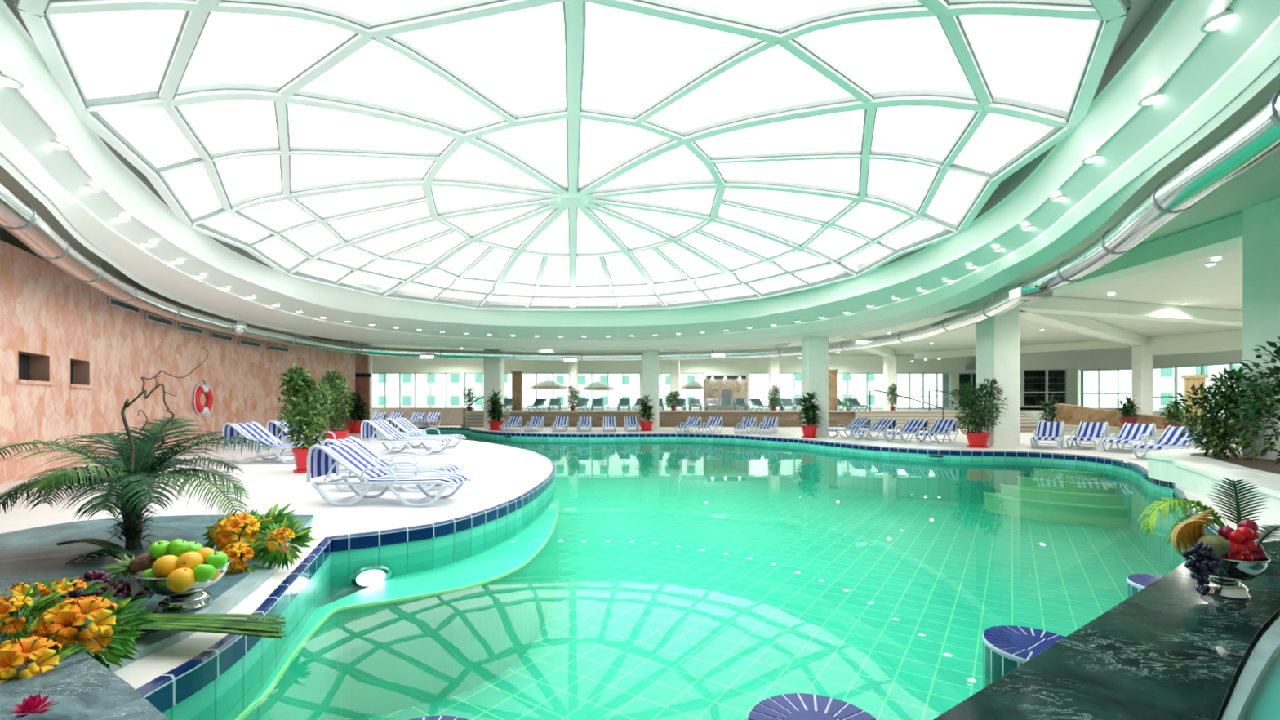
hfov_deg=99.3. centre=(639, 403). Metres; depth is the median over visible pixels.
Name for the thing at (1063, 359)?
wall header
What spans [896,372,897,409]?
wall pier
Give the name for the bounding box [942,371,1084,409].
wall
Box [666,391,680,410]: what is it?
plant
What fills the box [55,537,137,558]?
broad leaf
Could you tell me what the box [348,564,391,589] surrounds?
lamp
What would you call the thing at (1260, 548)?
plum
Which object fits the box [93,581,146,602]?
grape bunch
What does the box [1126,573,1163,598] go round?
stool
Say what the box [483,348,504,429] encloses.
column
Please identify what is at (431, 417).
sun lounger
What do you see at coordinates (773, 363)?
column
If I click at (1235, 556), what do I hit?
plum
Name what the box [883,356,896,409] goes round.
column
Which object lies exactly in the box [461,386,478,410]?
plant
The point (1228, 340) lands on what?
ceiling beam
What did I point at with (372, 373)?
window
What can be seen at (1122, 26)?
glass dome
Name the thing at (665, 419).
wall
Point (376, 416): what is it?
sun lounger
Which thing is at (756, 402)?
lounger
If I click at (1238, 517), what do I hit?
frond
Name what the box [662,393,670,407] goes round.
shrub
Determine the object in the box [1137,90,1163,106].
recessed light
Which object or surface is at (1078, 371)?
wall
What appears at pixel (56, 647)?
flower
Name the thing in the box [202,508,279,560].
flower
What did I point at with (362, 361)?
wall
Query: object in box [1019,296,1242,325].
ceiling beam
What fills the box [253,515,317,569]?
flower
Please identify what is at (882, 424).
sun lounger
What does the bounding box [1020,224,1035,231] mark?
recessed light
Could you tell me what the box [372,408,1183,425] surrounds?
floor
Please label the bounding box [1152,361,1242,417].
window
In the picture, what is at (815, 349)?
column
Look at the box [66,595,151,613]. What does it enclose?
broad leaf
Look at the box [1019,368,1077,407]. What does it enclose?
window
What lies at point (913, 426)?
sun lounger
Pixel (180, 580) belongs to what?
orange
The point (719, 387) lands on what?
stone fireplace
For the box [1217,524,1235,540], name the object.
plum
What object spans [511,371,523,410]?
stone pillar
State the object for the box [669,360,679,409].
column
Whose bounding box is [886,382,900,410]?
plant
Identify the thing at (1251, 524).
plum
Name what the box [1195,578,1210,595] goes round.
grape bunch
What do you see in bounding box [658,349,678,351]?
ceiling beam
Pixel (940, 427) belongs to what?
sun lounger
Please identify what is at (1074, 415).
wall
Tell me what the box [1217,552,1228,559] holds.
plum
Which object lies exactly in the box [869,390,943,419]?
handrail
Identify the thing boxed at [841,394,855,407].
shrub
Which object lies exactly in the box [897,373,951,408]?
window
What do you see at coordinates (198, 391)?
life ring
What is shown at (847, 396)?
window
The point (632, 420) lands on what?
sun lounger
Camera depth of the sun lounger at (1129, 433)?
13.94 m
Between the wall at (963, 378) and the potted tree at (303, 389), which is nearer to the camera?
the potted tree at (303, 389)
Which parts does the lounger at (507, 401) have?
backrest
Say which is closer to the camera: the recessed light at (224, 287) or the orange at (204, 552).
the orange at (204, 552)
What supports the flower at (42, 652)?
on the countertop at (83, 688)
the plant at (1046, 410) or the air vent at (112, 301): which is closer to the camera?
the air vent at (112, 301)
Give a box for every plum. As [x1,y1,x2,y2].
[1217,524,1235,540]
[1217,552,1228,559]
[1227,539,1238,553]
[1227,552,1244,560]
[1228,528,1244,542]
[1235,542,1248,554]
[1237,517,1258,530]
[1237,524,1253,538]
[1241,538,1257,551]
[1241,551,1253,560]
[1247,551,1260,560]
[1249,529,1259,540]
[1249,540,1263,554]
[1258,551,1266,560]
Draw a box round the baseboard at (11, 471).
[0,431,208,484]
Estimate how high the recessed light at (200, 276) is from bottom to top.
0.056 m
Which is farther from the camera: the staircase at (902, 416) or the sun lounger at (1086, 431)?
the staircase at (902, 416)
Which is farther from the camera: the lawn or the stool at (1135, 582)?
the lawn
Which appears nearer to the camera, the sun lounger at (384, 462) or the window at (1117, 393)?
the sun lounger at (384, 462)
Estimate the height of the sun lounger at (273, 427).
0.832 m
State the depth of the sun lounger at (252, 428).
11.19 m
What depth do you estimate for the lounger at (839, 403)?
30.75 m
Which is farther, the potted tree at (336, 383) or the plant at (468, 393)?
the plant at (468, 393)
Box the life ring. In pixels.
[194,379,213,415]
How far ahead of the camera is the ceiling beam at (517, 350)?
29.61 m
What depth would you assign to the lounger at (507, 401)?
30.66 m
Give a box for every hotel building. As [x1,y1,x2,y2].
[549,373,703,407]
[779,373,882,407]
[1103,364,1242,409]
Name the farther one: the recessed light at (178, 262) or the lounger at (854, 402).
the lounger at (854, 402)
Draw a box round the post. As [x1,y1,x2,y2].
[1181,374,1208,419]
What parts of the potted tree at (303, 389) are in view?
pot, stem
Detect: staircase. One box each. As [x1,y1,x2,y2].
[461,413,510,427]
[857,410,968,428]
[968,406,1036,432]
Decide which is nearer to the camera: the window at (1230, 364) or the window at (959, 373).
the window at (1230, 364)
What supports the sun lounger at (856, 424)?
on the floor at (493, 470)
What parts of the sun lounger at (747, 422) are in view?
seat, backrest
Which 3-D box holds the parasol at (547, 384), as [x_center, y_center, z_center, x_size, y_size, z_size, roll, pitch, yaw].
[-7.544,-0.550,45.000,2.772,2.900,2.772,0,0,22]
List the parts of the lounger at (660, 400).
backrest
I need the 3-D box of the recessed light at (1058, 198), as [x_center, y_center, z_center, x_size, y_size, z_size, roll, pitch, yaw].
[5.892,-2.880,7.617,0.250,0.056,0.250,0,0,0]
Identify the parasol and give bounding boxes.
[530,379,566,402]
[582,381,613,407]
[682,379,703,407]
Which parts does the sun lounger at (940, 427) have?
leg, seat, frame, leg, backrest, rail, leg, frame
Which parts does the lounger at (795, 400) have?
backrest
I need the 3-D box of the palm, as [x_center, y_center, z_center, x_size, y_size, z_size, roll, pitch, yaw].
[-3.998,0.635,4.265,1.848,1.042,1.646,0,0,40]
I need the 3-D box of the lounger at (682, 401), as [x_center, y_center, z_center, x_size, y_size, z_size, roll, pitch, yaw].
[2.214,0.015,30.839,0.670,0.697,1.590,0,0,11]
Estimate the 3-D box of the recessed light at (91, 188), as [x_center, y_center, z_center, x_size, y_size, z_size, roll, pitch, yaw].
[-7.372,-2.887,7.297,0.250,0.056,0.250,0,0,0]
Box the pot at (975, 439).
[964,431,990,448]
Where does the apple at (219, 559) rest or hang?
in the bowl at (195, 597)
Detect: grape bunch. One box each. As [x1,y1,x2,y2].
[59,569,124,603]
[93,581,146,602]
[1182,542,1221,581]
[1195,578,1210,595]
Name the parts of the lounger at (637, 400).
backrest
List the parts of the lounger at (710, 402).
backrest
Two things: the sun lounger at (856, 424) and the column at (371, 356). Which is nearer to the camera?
the sun lounger at (856, 424)
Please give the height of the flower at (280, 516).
0.368 m
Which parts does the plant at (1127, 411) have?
pot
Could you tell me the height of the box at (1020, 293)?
0.210 m
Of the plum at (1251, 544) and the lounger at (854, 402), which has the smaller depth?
the plum at (1251, 544)
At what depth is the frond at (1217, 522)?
2.79 m
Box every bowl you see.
[133,558,231,613]
[1180,547,1271,599]
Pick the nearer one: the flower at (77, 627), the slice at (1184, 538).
the flower at (77, 627)
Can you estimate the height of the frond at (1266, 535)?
0.102 m
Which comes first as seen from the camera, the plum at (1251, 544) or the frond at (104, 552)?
the plum at (1251, 544)
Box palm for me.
[0,417,279,550]
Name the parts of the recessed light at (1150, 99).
bulb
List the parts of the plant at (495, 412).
pot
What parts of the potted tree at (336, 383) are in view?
pot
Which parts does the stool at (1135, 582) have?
seat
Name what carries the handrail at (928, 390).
on the floor at (493, 470)
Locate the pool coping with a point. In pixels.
(142, 671)
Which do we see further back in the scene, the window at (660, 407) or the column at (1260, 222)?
the window at (660, 407)
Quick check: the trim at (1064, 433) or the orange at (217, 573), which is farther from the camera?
the trim at (1064, 433)
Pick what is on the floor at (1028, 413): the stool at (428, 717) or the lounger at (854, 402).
the lounger at (854, 402)
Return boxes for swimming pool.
[135,426,1234,719]
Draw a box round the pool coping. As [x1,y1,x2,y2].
[113,426,1279,688]
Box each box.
[419,354,436,359]
[563,357,577,362]
[710,352,725,357]
[852,339,866,345]
[1008,287,1053,299]
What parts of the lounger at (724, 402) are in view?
backrest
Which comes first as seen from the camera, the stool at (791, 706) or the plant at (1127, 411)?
the stool at (791, 706)
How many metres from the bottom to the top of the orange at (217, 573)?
0.100 m
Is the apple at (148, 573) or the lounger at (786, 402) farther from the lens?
the lounger at (786, 402)
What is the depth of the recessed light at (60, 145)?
6.11 m
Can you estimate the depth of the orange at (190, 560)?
2.97 m
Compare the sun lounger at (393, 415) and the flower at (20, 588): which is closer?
the flower at (20, 588)
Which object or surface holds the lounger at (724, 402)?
on the floor at (1028, 413)
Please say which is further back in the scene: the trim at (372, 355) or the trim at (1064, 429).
the trim at (372, 355)
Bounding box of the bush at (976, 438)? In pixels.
[948,377,1009,448]
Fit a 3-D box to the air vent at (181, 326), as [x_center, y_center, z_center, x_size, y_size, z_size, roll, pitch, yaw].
[-12.840,-2.140,15.572,0.050,0.170,1.144,0,0,-13]
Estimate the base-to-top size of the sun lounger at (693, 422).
0.665 m
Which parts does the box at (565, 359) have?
lit panel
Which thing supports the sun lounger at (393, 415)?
on the floor at (493, 470)
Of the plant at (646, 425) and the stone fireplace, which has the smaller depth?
the plant at (646, 425)
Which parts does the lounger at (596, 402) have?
backrest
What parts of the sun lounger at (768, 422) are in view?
seat, backrest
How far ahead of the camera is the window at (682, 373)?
35.65 m
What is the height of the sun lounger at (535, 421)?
0.650 m
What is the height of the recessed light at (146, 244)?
0.056 m
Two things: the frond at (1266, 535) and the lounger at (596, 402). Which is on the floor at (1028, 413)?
the lounger at (596, 402)
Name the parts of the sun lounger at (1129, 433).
leg, armrest, leg, frame, seat, backrest, leg, rail, armrest, frame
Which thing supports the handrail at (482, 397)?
on the swimming pool
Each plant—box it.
[340,388,373,433]
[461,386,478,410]
[480,388,508,430]
[565,385,581,410]
[635,395,655,431]
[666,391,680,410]
[766,384,782,410]
[792,391,826,437]
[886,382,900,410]
[1035,392,1065,422]
[1111,394,1146,428]
[1153,398,1188,431]
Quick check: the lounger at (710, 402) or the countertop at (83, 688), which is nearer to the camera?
the countertop at (83, 688)
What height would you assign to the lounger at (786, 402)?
0.697 m
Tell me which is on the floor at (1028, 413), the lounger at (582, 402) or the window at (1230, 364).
the lounger at (582, 402)
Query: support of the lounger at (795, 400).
on the floor at (1028, 413)
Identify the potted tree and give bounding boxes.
[275,363,335,473]
[317,368,355,439]
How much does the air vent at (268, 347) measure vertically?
0.170 m
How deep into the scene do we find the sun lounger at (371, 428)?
13.10 m
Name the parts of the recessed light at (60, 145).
bulb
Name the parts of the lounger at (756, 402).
backrest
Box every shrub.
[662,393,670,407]
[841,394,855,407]
[1165,366,1271,458]
[1226,335,1279,465]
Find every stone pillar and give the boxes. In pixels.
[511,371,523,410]
[828,369,838,410]
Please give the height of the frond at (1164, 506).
0.222 m
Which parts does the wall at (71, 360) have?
sill, sill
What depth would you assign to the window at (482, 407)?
35.65 m
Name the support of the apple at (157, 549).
in the bowl at (195, 597)
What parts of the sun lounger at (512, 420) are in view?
seat, backrest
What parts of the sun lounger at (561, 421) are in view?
seat, backrest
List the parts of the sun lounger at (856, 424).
leg, seat, leg, rail, backrest, frame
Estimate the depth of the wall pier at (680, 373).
35.53 m
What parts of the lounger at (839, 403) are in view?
backrest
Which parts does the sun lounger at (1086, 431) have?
leg, frame, seat, backrest, leg, rail, armrest, frame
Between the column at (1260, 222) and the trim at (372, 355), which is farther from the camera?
the trim at (372, 355)
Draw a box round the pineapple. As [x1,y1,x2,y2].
[102,552,156,584]
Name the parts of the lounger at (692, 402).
backrest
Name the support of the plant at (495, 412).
on the floor at (493, 470)
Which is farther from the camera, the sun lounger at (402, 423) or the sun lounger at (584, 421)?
the sun lounger at (584, 421)
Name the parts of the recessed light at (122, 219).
bulb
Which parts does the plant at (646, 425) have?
pot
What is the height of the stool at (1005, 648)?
1.232 m
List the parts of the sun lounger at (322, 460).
frame, leg, backrest, frame, leg, armrest, rail, armrest, rail, seat, leg, leg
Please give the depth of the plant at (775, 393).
29.31 m
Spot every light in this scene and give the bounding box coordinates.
[0,71,25,88]
[48,139,71,151]
[84,184,103,193]
[115,215,130,222]
[142,241,157,247]
[171,259,184,264]
[195,274,207,278]
[221,286,231,289]
[246,295,257,298]
[890,296,900,299]
[915,288,926,291]
[942,278,952,282]
[965,264,977,269]
[991,246,1005,252]
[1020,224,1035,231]
[1049,194,1066,202]
[1080,153,1101,164]
[1106,293,1115,295]
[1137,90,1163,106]
[1199,8,1234,32]
[1204,262,1217,266]
[1208,257,1222,261]
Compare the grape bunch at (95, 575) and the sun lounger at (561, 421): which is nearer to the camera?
the grape bunch at (95, 575)
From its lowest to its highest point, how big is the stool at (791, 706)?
1.232 m
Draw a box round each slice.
[1170,519,1212,557]
[1180,516,1213,556]
[1186,514,1213,547]
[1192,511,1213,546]
[1198,509,1214,537]
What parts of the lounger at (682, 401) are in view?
backrest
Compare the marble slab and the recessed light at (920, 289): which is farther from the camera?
the recessed light at (920, 289)
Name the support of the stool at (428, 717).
on the swimming pool
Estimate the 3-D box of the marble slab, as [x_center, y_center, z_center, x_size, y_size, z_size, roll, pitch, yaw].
[-3.973,1.169,3.759,3.313,0.059,3.717,0,0,0]
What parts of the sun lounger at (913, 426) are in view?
leg, seat, leg, rail, backrest, frame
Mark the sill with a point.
(372, 409)
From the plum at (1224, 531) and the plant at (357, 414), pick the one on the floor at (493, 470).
the plant at (357, 414)
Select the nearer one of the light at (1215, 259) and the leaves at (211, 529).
the leaves at (211, 529)
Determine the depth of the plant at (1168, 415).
16.05 m
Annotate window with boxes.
[372,373,459,408]
[372,373,525,407]
[464,373,484,408]
[504,373,568,408]
[577,373,639,408]
[658,373,670,408]
[681,373,704,408]
[749,373,768,408]
[779,373,801,408]
[837,373,883,408]
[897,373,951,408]
[959,373,975,408]
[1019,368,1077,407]
[1080,368,1131,408]
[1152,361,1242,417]
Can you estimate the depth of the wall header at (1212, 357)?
27.65 m
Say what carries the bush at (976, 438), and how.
on the floor at (493, 470)
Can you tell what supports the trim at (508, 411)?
on the wall at (665, 419)
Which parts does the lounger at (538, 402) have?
backrest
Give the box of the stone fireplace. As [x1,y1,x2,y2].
[703,375,747,409]
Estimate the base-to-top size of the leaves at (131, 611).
0.185 m
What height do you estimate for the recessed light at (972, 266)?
0.056 m
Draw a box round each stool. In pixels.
[409,715,468,719]
[746,693,876,719]
[982,625,1065,688]
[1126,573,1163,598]
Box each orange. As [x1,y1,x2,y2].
[151,555,177,577]
[165,567,195,592]
[176,551,204,569]
[196,546,214,564]
[209,569,220,581]
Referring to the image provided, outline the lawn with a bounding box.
[1153,409,1223,413]
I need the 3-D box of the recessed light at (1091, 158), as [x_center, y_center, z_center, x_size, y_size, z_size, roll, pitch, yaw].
[5.417,-2.927,6.484,0.250,0.056,0.250,0,0,0]
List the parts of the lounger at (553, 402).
backrest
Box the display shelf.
[1024,376,1065,405]
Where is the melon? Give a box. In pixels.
[1196,533,1230,555]
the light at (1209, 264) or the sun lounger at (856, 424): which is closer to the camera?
the light at (1209, 264)
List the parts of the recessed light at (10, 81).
bulb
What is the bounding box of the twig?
[120,346,208,475]
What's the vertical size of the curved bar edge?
0.485 m
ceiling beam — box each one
[352,341,400,345]
[504,349,531,360]
[506,349,577,352]
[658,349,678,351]
[768,341,801,358]
[828,333,894,357]
[914,340,1133,359]
[924,296,984,319]
[994,212,1242,305]
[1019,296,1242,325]
[1019,310,1148,346]
[1144,329,1242,355]
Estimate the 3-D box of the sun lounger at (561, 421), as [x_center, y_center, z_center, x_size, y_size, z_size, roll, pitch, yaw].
[-3.530,0.878,24.038,0.578,0.650,1.590,0,0,0]
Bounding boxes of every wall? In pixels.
[0,240,355,457]
[309,336,369,373]
[331,338,350,343]
[378,407,474,425]
[510,412,853,426]
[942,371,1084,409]
[1055,403,1242,444]
[1077,369,1080,405]
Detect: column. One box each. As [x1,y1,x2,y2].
[369,344,372,420]
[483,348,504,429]
[568,362,577,409]
[642,349,659,429]
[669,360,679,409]
[768,358,779,409]
[800,335,829,436]
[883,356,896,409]
[975,291,1020,447]
[1131,346,1152,414]
[1242,197,1279,459]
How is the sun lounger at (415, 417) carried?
on the floor at (493, 470)
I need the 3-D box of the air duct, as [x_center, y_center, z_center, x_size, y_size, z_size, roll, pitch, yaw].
[-2.011,-2.300,12.565,21.654,0.480,27.222,0,0,4]
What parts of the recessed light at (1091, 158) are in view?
bulb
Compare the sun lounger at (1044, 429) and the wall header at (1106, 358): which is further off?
the wall header at (1106, 358)
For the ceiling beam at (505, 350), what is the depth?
28.86 m
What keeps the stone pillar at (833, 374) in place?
on the floor at (1028, 413)
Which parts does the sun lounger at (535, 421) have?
seat, backrest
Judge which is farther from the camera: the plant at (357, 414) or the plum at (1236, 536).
the plant at (357, 414)
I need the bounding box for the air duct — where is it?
[0,88,1279,360]
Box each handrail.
[463,396,484,427]
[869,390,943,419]
[928,390,960,410]
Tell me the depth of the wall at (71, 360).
11.60 m
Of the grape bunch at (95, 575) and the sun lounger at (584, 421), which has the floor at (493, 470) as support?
the sun lounger at (584, 421)
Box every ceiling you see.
[0,0,1279,350]
[965,364,1080,371]
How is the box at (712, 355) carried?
attached to the air duct
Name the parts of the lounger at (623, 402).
backrest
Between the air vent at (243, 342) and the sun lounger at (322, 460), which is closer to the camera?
the sun lounger at (322, 460)
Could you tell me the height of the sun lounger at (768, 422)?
0.665 m
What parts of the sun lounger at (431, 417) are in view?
seat, backrest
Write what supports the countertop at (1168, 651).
on the swimming pool
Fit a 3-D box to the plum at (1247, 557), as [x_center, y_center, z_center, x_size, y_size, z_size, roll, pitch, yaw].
[2.950,0.745,2.653,0.057,0.066,0.057,0,0,0]
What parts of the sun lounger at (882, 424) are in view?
leg, seat, leg, rail, backrest, frame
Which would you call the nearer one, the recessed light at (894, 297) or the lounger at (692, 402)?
the recessed light at (894, 297)
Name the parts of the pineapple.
crown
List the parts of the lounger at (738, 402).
backrest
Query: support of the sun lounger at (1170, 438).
on the floor at (493, 470)
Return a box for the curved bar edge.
[1221,616,1279,719]
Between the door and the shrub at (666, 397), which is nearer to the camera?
the door
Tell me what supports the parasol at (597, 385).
on the ground
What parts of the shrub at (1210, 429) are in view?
stem, stem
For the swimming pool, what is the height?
1.354 m
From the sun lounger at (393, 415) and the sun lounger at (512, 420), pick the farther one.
the sun lounger at (393, 415)
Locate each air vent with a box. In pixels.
[106,296,140,314]
[144,312,173,326]
[178,323,203,334]
[209,331,232,341]
[238,338,261,347]
[266,345,288,352]
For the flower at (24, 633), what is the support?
on the countertop at (83, 688)
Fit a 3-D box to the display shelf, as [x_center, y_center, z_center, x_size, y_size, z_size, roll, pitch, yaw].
[27.610,-0.825,37.100,3.220,2.050,0.400,0,0,0]
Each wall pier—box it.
[459,372,464,407]
[640,372,642,408]
[679,372,681,409]
[704,372,749,409]
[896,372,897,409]
[948,372,959,409]
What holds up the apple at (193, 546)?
in the bowl at (195, 597)
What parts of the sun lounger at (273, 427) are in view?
frame, backrest, leg, rail, armrest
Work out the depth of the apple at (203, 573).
2.95 m
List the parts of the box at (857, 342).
lit panel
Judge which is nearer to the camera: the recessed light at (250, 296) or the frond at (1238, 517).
the frond at (1238, 517)
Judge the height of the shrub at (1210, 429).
1.516 m
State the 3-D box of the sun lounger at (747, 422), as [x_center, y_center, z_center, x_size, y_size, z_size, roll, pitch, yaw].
[4.317,0.871,22.297,0.593,0.665,1.629,0,0,26]
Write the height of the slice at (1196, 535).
0.206 m
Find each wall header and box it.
[372,355,975,373]
[1019,350,1076,368]
[1075,347,1131,369]
[1152,350,1242,367]
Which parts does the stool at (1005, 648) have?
seat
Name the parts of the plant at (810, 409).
pot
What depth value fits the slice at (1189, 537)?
2.69 m
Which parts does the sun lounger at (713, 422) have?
seat, backrest, frame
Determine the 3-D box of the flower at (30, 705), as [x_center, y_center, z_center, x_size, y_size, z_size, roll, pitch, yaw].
[-1.820,0.906,1.637,0.092,0.077,0.130,0,0,-41]
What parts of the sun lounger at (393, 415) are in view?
backrest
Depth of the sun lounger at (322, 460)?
6.53 m
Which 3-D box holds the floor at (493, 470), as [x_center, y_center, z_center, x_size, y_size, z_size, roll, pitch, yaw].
[3.000,1.200,21.500,74.000,0.001,49.000,0,0,0]
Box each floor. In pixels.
[0,425,1279,666]
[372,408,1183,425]
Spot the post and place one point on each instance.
(1189, 380)
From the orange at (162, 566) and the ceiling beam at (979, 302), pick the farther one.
the ceiling beam at (979, 302)
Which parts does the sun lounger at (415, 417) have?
backrest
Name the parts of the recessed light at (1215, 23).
bulb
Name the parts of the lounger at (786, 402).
backrest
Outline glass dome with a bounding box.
[3,0,1173,311]
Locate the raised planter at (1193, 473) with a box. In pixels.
[1145,448,1279,526]
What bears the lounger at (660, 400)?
on the floor at (1028, 413)
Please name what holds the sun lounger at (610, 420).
on the floor at (493, 470)
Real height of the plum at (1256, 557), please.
0.077 m
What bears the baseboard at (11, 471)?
attached to the wall at (71, 360)
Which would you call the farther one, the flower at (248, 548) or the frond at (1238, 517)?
the flower at (248, 548)
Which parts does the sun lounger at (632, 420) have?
backrest, seat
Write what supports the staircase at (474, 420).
on the floor at (493, 470)
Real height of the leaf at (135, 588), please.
0.145 m
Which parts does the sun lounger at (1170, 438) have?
leg, armrest, seat, frame, backrest, rail, armrest, frame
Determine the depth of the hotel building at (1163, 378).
62.00 m
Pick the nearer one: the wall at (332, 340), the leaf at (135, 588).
the leaf at (135, 588)
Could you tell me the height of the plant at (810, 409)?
1.653 m
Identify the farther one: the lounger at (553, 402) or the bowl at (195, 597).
the lounger at (553, 402)
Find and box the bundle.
[96,613,285,639]
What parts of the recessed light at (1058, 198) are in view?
bulb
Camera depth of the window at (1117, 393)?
31.18 m
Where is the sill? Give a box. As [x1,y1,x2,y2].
[372,408,967,409]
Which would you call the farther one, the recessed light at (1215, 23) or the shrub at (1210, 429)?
the shrub at (1210, 429)
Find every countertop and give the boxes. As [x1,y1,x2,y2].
[0,630,168,719]
[933,540,1279,719]
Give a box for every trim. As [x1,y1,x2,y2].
[372,355,448,359]
[507,410,855,412]
[1063,425,1236,439]
[1063,428,1231,444]
[1063,431,1239,448]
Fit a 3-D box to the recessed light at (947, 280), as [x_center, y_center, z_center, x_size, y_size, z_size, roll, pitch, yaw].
[6.924,-2.778,12.230,0.250,0.056,0.250,0,0,0]
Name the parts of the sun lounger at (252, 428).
frame, leg, backrest, rail, frame, armrest, leg, leg, seat, armrest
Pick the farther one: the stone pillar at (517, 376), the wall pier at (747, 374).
the wall pier at (747, 374)
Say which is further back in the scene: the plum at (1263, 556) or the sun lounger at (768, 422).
the sun lounger at (768, 422)
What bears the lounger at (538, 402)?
on the floor at (1028, 413)
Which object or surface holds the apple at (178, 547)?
on the apple
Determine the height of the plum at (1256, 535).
0.066 m
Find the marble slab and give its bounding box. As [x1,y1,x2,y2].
[0,514,314,672]
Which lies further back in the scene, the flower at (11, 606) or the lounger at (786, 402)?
the lounger at (786, 402)
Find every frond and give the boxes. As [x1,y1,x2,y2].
[57,548,121,565]
[1136,497,1226,539]
[1164,513,1225,551]
[1208,477,1268,528]
[1255,524,1279,544]
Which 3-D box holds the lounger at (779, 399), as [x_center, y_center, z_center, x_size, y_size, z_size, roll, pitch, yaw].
[7.714,0.015,30.839,0.670,0.697,1.590,0,0,9]
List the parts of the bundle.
blade, blade, blade, blade, blade, blade, blade, blade, blade, blade, blade, blade, blade, blade, blade, blade, blade, blade, blade, blade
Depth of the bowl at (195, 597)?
2.98 m
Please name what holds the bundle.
on the marble slab
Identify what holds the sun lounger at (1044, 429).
on the floor at (493, 470)
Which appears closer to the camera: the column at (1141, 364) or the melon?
the melon
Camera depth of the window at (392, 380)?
70.00 m
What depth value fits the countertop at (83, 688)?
1.78 m
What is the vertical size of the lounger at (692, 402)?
0.697 m
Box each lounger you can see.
[221,421,321,463]
[266,419,364,455]
[306,440,471,506]
[321,436,463,492]
[360,418,454,454]
[372,412,386,420]
[383,412,404,419]
[383,417,466,448]
[405,412,425,426]
[416,412,440,426]
[498,416,521,431]
[504,398,513,410]
[524,416,543,431]
[527,398,546,410]
[546,398,560,410]
[551,416,568,431]
[571,398,589,410]
[576,416,591,431]
[591,398,604,410]
[602,416,616,431]
[617,398,630,410]
[624,416,639,431]
[631,398,642,410]
[658,398,663,410]
[674,398,686,410]
[674,416,701,433]
[688,398,702,410]
[697,416,723,433]
[705,398,718,410]
[720,398,732,410]
[733,398,749,410]
[733,417,756,434]
[748,398,768,410]
[755,417,777,434]
[768,398,783,410]
[780,398,796,410]
[792,398,801,410]
[823,417,871,438]
[835,398,853,410]
[844,398,867,410]
[849,417,897,439]
[882,417,928,442]
[914,418,958,444]
[1030,421,1064,448]
[1065,421,1108,449]
[1100,422,1155,453]
[1129,425,1204,457]
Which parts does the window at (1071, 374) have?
panel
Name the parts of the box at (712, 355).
lit panel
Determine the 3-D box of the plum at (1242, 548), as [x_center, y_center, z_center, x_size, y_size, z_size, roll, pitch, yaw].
[2.897,0.692,2.630,0.057,0.066,0.057,0,0,0]
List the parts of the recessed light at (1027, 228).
bulb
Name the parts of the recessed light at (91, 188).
bulb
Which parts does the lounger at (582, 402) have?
backrest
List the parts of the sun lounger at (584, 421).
seat, backrest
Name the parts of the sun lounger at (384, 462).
frame, leg, backrest, frame, armrest, rail, armrest, leg, seat, leg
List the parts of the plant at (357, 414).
pot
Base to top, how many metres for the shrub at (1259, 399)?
2.253 m
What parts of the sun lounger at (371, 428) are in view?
frame, leg, backrest, frame, leg, armrest, rail, armrest, rail, leg, seat, leg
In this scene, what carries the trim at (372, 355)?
attached to the ceiling beam at (355, 342)
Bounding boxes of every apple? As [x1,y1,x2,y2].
[140,568,155,577]
[148,540,169,559]
[166,538,189,557]
[186,541,203,552]
[192,562,215,582]
[204,551,227,569]
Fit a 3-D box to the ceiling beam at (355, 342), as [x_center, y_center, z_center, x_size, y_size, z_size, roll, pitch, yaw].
[-9.975,-2.945,25.450,6.092,0.390,0.700,0,0,-16]
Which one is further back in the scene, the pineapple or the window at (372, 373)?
the window at (372, 373)
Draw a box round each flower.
[0,575,85,630]
[0,582,68,645]
[0,632,95,684]
[8,630,73,668]
[10,693,58,717]
[14,605,88,644]
[26,585,151,670]
[28,577,114,622]
[31,610,93,651]
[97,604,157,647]
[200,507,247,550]
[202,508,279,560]
[220,530,266,573]
[238,502,299,555]
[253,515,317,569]
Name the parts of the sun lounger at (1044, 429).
leg, frame, seat, backrest, leg, frame, leg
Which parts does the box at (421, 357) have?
lit panel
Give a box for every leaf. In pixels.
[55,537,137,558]
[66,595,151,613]
[119,570,154,596]
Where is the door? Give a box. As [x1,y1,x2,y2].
[355,373,371,420]
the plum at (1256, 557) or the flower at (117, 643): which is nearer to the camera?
the flower at (117, 643)
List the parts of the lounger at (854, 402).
backrest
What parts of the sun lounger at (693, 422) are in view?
seat, backrest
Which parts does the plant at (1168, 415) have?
pot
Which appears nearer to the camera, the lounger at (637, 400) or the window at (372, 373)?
the lounger at (637, 400)
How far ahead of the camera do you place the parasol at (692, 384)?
44.47 m
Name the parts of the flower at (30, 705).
stem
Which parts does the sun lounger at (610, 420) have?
seat, backrest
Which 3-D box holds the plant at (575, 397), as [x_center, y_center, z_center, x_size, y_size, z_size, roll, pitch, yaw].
[-3.611,-0.333,29.365,0.920,1.387,0.833,0,0,10]
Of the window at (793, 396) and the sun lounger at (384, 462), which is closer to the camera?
the sun lounger at (384, 462)
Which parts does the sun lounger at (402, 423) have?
frame, leg, backrest, frame, leg, armrest, rail, armrest, leg, seat, leg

